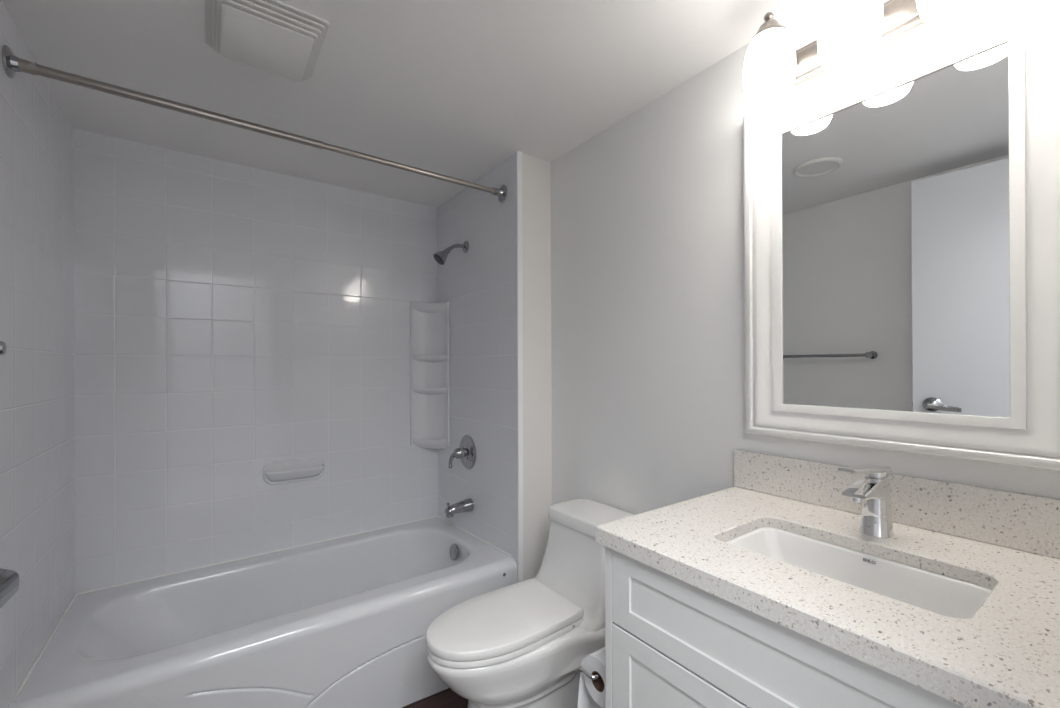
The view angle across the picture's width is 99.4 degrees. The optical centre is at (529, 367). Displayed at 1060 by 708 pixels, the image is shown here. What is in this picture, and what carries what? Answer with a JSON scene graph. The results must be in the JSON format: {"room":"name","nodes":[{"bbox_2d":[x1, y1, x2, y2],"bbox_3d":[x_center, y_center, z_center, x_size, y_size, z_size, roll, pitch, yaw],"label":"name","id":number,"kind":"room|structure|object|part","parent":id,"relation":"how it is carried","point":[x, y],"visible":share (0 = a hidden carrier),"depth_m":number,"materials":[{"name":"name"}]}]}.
{"room":"bathroom","nodes":[
{"label":"bathroom","id":0,"kind":"room"},
{"bbox_2d":[0,0,74,707],"bbox_3d":[-1.454,0.165,1.336,0.004,2.100,0.798,0,0,-36],"label":"wall","id":1,"kind":"structure","parent":0,"point":[37,407],"depth_m":1.27,"materials":[{"name":"tile"}]},
{"bbox_2d":[74,129,437,593],"bbox_3d":[-1.056,0.163,2.171,1.814,2.100,0.100,0,0,-36],"label":"wall","id":2,"kind":"structure","parent":0,"point":[231,320],"depth_m":1.94,"materials":[{"name":"tile"}]},
{"bbox_2d":[10,515,510,703],"bbox_3d":[-0.880,0.815,1.777,1.441,0.050,0.747,0,0,-36],"label":"trim","id":3,"kind":"structure","parent":2,"relation":"attached to","point":[14,698],"depth_m":1.80,"materials":[{"name":"white"}]},
{"bbox_2d":[263,455,324,484],"bbox_3d":[-1.072,0.473,2.059,0.257,0.113,0.063,0,0,-36],"label":"soap dish","id":4,"kind":"object","parent":2,"relation":"attached to","point":[288,470],"visible":1,"depth_m":2.06,"materials":[{"name":"white ceramic"}]},
{"bbox_2d":[410,301,449,449],"bbox_3d":[-0.532,0.050,2.387,0.158,0.801,0.158,0,0,-36],"label":"corner shelf","id":5,"kind":"object","parent":2,"relation":"attached to","point":[430,420],"visible":1,"depth_m":2.42,"materials":[{"name":"white plastic"}]},
{"bbox_3d":[-0.531,0.129,2.390,0.152,0.043,0.152,0,0,-36],"label":"shelf","id":6,"kind":"part","parent":5,"relation":"part of","materials":[{"name":"white plastic"}]},
{"bbox_3d":[-0.532,-0.045,2.390,0.152,0.043,0.152,0,0,-36],"label":"shelf","id":7,"kind":"part","parent":5,"relation":"part of","materials":[{"name":"white plastic"}]},
{"bbox_3d":[-0.532,-0.316,2.390,0.152,0.049,0.152,0,0,-36],"label":"shelf","id":8,"kind":"part","parent":5,"relation":"part of","materials":[{"name":"white plastic"}]},
{"bbox_3d":[-0.530,0.415,2.390,0.152,0.071,0.152,0,0,-36],"label":"shelf","id":9,"kind":"part","parent":5,"relation":"part of","materials":[{"name":"white plastic"}]},
{"bbox_2d":[2,0,818,207],"bbox_3d":[-0.344,-0.929,1.170,1.814,0.080,2.561,0,0,-36],"label":"ceiling","id":10,"kind":"structure","parent":0,"point":[452,88],"depth_m":1.37,"materials":[{"name":"paint"}]},
{"bbox_2d":[205,0,328,81],"bbox_3d":[-0.700,-0.867,1.191,0.262,0.042,0.276,0,0,-36],"label":"ceiling vent","id":11,"kind":"object","parent":10,"relation":"in","point":[277,37],"visible":1,"depth_m":1.15,"materials":[{"name":"white plastic"}]},
{"bbox_2d":[401,688,467,707],"bbox_3d":[-0.352,1.241,1.190,1.814,0.060,2.511,0,0,-36],"label":"floor","id":12,"kind":"structure","parent":0,"point":[447,698],"depth_m":1.63,"materials":[{"name":"brown wood"}]},
{"bbox_2d":[9,517,516,707],"bbox_3d":[-0.865,1.003,1.757,1.436,0.412,0.791,0,0,-36],"label":"bathtub","id":13,"kind":"object","parent":12,"relation":"on","point":[344,622],"visible":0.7,"depth_m":1.58,"materials":[{"name":"ceramic"}]},
{"bbox_3d":[-0.354,0.859,2.095,0.022,0.073,0.073,0,0,-36],"label":"overflow plate","id":14,"kind":"part","parent":13,"relation":"part of","materials":[{"name":"silver metal"}]},
{"bbox_2d":[426,498,635,707],"bbox_3d":[0.007,0.856,1.444,0.708,0.708,0.405,0,0,-37],"label":"toilet","id":15,"kind":"object","parent":12,"relation":"on","point":[524,644],"visible":0.84,"depth_m":1.35,"materials":[{"name":"white ceramic"}]},
{"bbox_3d":[-0.091,0.764,1.371,0.463,0.027,0.286,0,0,-37],"label":"seat lid","id":16,"kind":"part","parent":15,"relation":"part of","materials":[{"name":"plastic"}]},
{"bbox_3d":[0.177,0.683,1.571,0.281,0.262,0.364,0,0,-37],"label":"tank","id":17,"kind":"part","parent":15,"relation":"part of","materials":[{"name":"white ceramic"}]},
{"bbox_3d":[0.221,0.526,1.586,0.192,0.048,0.309,0,0,-37],"label":"tank lid","id":18,"kind":"part","parent":15,"relation":"part of","materials":[{"name":"white ceramic"}]},
{"bbox_2d":[605,546,964,707],"bbox_3d":[0.571,0.786,0.821,0.535,0.844,0.673,0,0,-36],"label":"vanity cabinet","id":19,"kind":"object","parent":12,"relation":"on","point":[671,642],"visible":0.61,"depth_m":0.74,"materials":[{"name":"white paint"}]},
{"bbox_2d":[579,665,600,679],"bbox_3d":[0.210,0.691,1.034,0.188,0.040,0.064,0,0,-20],"label":"toilet paper holder","id":20,"kind":"object","parent":19,"relation":"attached to","point":[582,669],"visible":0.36,"depth_m":1.01,"materials":[{"name":"silver metal"}]},
{"bbox_2d":[577,647,605,707],"bbox_3d":[0.183,0.772,1.039,0.099,0.242,0.120,0,0,-36],"label":"toilet paper roll","id":21,"kind":"object","parent":20,"relation":"hanging from","point":[592,693],"visible":0.5,"depth_m":1.03,"materials":[{"name":"white paper"}]},
{"bbox_3d":[0.381,0.787,1.087,0.535,0.844,0.018,0,0,-36],"label":"panel","id":22,"kind":"part","parent":19,"relation":"part of","materials":[{"name":"white paint"}]},
{"bbox_3d":[0.366,0.668,0.665,0.021,0.286,0.650,0,0,-36],"label":"drawer","id":23,"kind":"part","parent":19,"relation":"part of","materials":[{"name":"white paint"}]},
{"bbox_2d":[596,487,1059,707],"bbox_3d":[0.569,0.348,0.812,0.549,0.033,0.718,0,0,-36],"label":"countertop","id":24,"kind":"structure","parent":19,"relation":"on","point":[1006,655],"depth_m":0.68,"materials":[{"name":"stone"}]},
{"bbox_2d":[726,527,991,618],"bbox_3d":[0.550,0.419,0.798,0.245,0.126,0.393,0,0,-36],"label":"sink","id":25,"kind":"object","parent":24,"relation":"in","point":[940,594],"visible":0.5,"depth_m":0.84,"materials":[{"name":"white ceramic"}]},
{"bbox_2d":[838,464,893,538],"bbox_3d":[0.643,0.257,0.863,0.174,0.148,0.051,0,0,-36],"label":"faucet","id":26,"kind":"object","parent":24,"relation":"on","point":[873,489],"visible":1,"depth_m":0.88,"materials":[{"name":"silver metal"}]},
{"bbox_3d":[0.641,0.197,0.862,0.170,0.028,0.038,0,0,-36],"label":"lever","id":27,"kind":"part","parent":26,"relation":"part of","materials":[{"name":"silver metal"}]},
{"bbox_3d":[0.651,0.240,0.869,0.126,0.050,0.041,0,0,-36],"label":"spout","id":28,"kind":"part","parent":26,"relation":"part of","materials":[{"name":"silver metal"}]},
{"bbox_2d":[437,152,551,582],"bbox_3d":[-0.210,0.161,2.224,0.175,2.100,0.798,0,0,-36],"label":"wall","id":29,"kind":"structure","parent":0,"point":[479,285],"depth_m":1.96,"materials":[{"name":"tile"}]},
{"bbox_2d":[2,45,506,201],"bbox_3d":[-0.706,-0.755,1.526,1.439,0.083,0.074,0,0,-35],"label":"shower curtain rod","id":30,"kind":"object","parent":29,"relation":"attached to","point":[12,64],"visible":1,"depth_m":1.33,"materials":[{"name":"silver metal"}]},
{"bbox_2d":[433,241,468,264],"bbox_3d":[-0.383,-0.558,2.167,0.170,0.135,0.066,0,0,-36],"label":"shower","id":31,"kind":"object","parent":29,"relation":"attached to","point":[440,257],"visible":1,"depth_m":2.15,"materials":[{"name":"silver metal"}]},
{"bbox_3d":[-0.359,-0.580,2.184,0.102,0.051,0.019,0,0,-36],"label":"shower arm","id":32,"kind":"part","parent":31,"relation":"part of","materials":[{"name":"silver metal"}]},
{"bbox_2d":[444,498,473,517],"bbox_3d":[-0.342,0.668,2.145,0.134,0.068,0.061,0,0,-36],"label":"tub spout","id":33,"kind":"object","parent":29,"relation":"attached to","point":[467,505],"visible":1,"depth_m":2.13,"materials":[{"name":"silver metal"}]},
{"bbox_2d":[448,435,475,468],"bbox_3d":[-0.340,0.414,2.181,0.088,0.167,0.167,0,0,-36],"label":"shower valve","id":34,"kind":"object","parent":29,"relation":"attached to","point":[466,452],"visible":1,"depth_m":2.17,"materials":[{"name":"silver metal"}]},
{"bbox_3d":[-0.373,0.446,2.182,0.053,0.090,0.028,0,0,18],"label":"lever","id":35,"kind":"part","parent":34,"relation":"part of","materials":[{"name":"silver metal"}]},
{"bbox_2d":[517,151,522,582],"bbox_3d":[-0.040,0.160,1.851,0.024,2.100,0.007,0,0,-36],"label":"trim","id":36,"kind":"structure","parent":29,"relation":"attached to","point":[519,154],"depth_m":1.85,"materials":[{"name":"white"}]},
{"bbox_2d":[551,0,1059,514],"bbox_3d":[0.356,0.159,1.668,0.100,2.100,2.361,0,0,-36],"label":"wall","id":37,"kind":"structure","parent":0,"point":[648,316],"depth_m":1.47,"materials":[{"name":"grey paint"}]},
{"bbox_2d":[743,0,988,109],"bbox_3d":[0.697,-0.739,0.945,0.180,0.206,0.555,0,0,-36],"label":"vanity light","id":38,"kind":"object","parent":37,"relation":"attached to","point":[850,32],"visible":1,"depth_m":0.95,"materials":[{"name":"white glass"}]},
{"bbox_3d":[0.568,-0.710,1.069,0.112,0.149,0.112,0,0,-36],"label":"lamp shade","id":39,"kind":"part","parent":38,"relation":"part of","materials":[{"name":"white glass"}]},
{"bbox_3d":[0.664,-0.710,0.934,0.112,0.149,0.112,0,0,-36],"label":"lamp shade","id":40,"kind":"part","parent":38,"relation":"part of","materials":[{"name":"white glass"}]},
{"bbox_3d":[0.760,-0.710,0.800,0.112,0.149,0.112,0,0,-36],"label":"lamp shade","id":41,"kind":"part","parent":38,"relation":"part of","materials":[{"name":"white glass"}]},
{"bbox_2d":[734,449,1059,558],"bbox_3d":[0.784,0.279,0.967,0.019,0.102,0.718,0,0,-36],"label":"backsplash","id":42,"kind":"structure","parent":37,"relation":"attached to","point":[1025,522],"depth_m":0.91,"materials":[{"name":"stone"}]},
{"bbox_2d":[743,0,1059,470],"bbox_3d":[0.758,-0.252,0.985,0.029,0.859,0.590,-1,0,-36],"label":"framed mirror","id":43,"kind":"object","parent":37,"relation":"attached to","point":[902,208],"visible":0.99,"depth_m":0.93,"materials":[{"name":"white wood"}]},
{"bbox_3d":[0.762,-0.252,0.988,0.001,0.688,0.402,-1,0,-36],"label":"glass","id":44,"kind":"part","parent":43,"relation":"part of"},
{"bbox_3d":[0.209,-0.016,0.051,2.600,2.450,0.100,0,0,-36],"label":"wall","id":45,"kind":"structure","parent":0,"visible":0},
{"bbox_2d":[0,568,18,608],"bbox_3d":[-0.354,0.190,0.132,0.108,2.018,0.681,0,0,-31],"label":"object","id":46,"kind":"structure","parent":45,"relation":"in","point":[9,579],"depth_m":0.38,"materials":[{"name":"silver metal"}]},
{"bbox_3d":[-1.040,0.163,0.671,0.096,2.100,2.361,0,0,-36],"label":"wall","id":47,"kind":"structure","parent":0,"visible":0},
{"bbox_2d":[0,341,6,354],"bbox_3d":[-0.933,-0.039,0.675,0.082,0.041,0.501,0,0,-36],"label":"towel bar","id":48,"kind":"object","parent":47,"relation":"attached to","point":[3,348],"visible":1,"depth_m":0.88,"materials":[{"name":"silver metal"}]}
]}

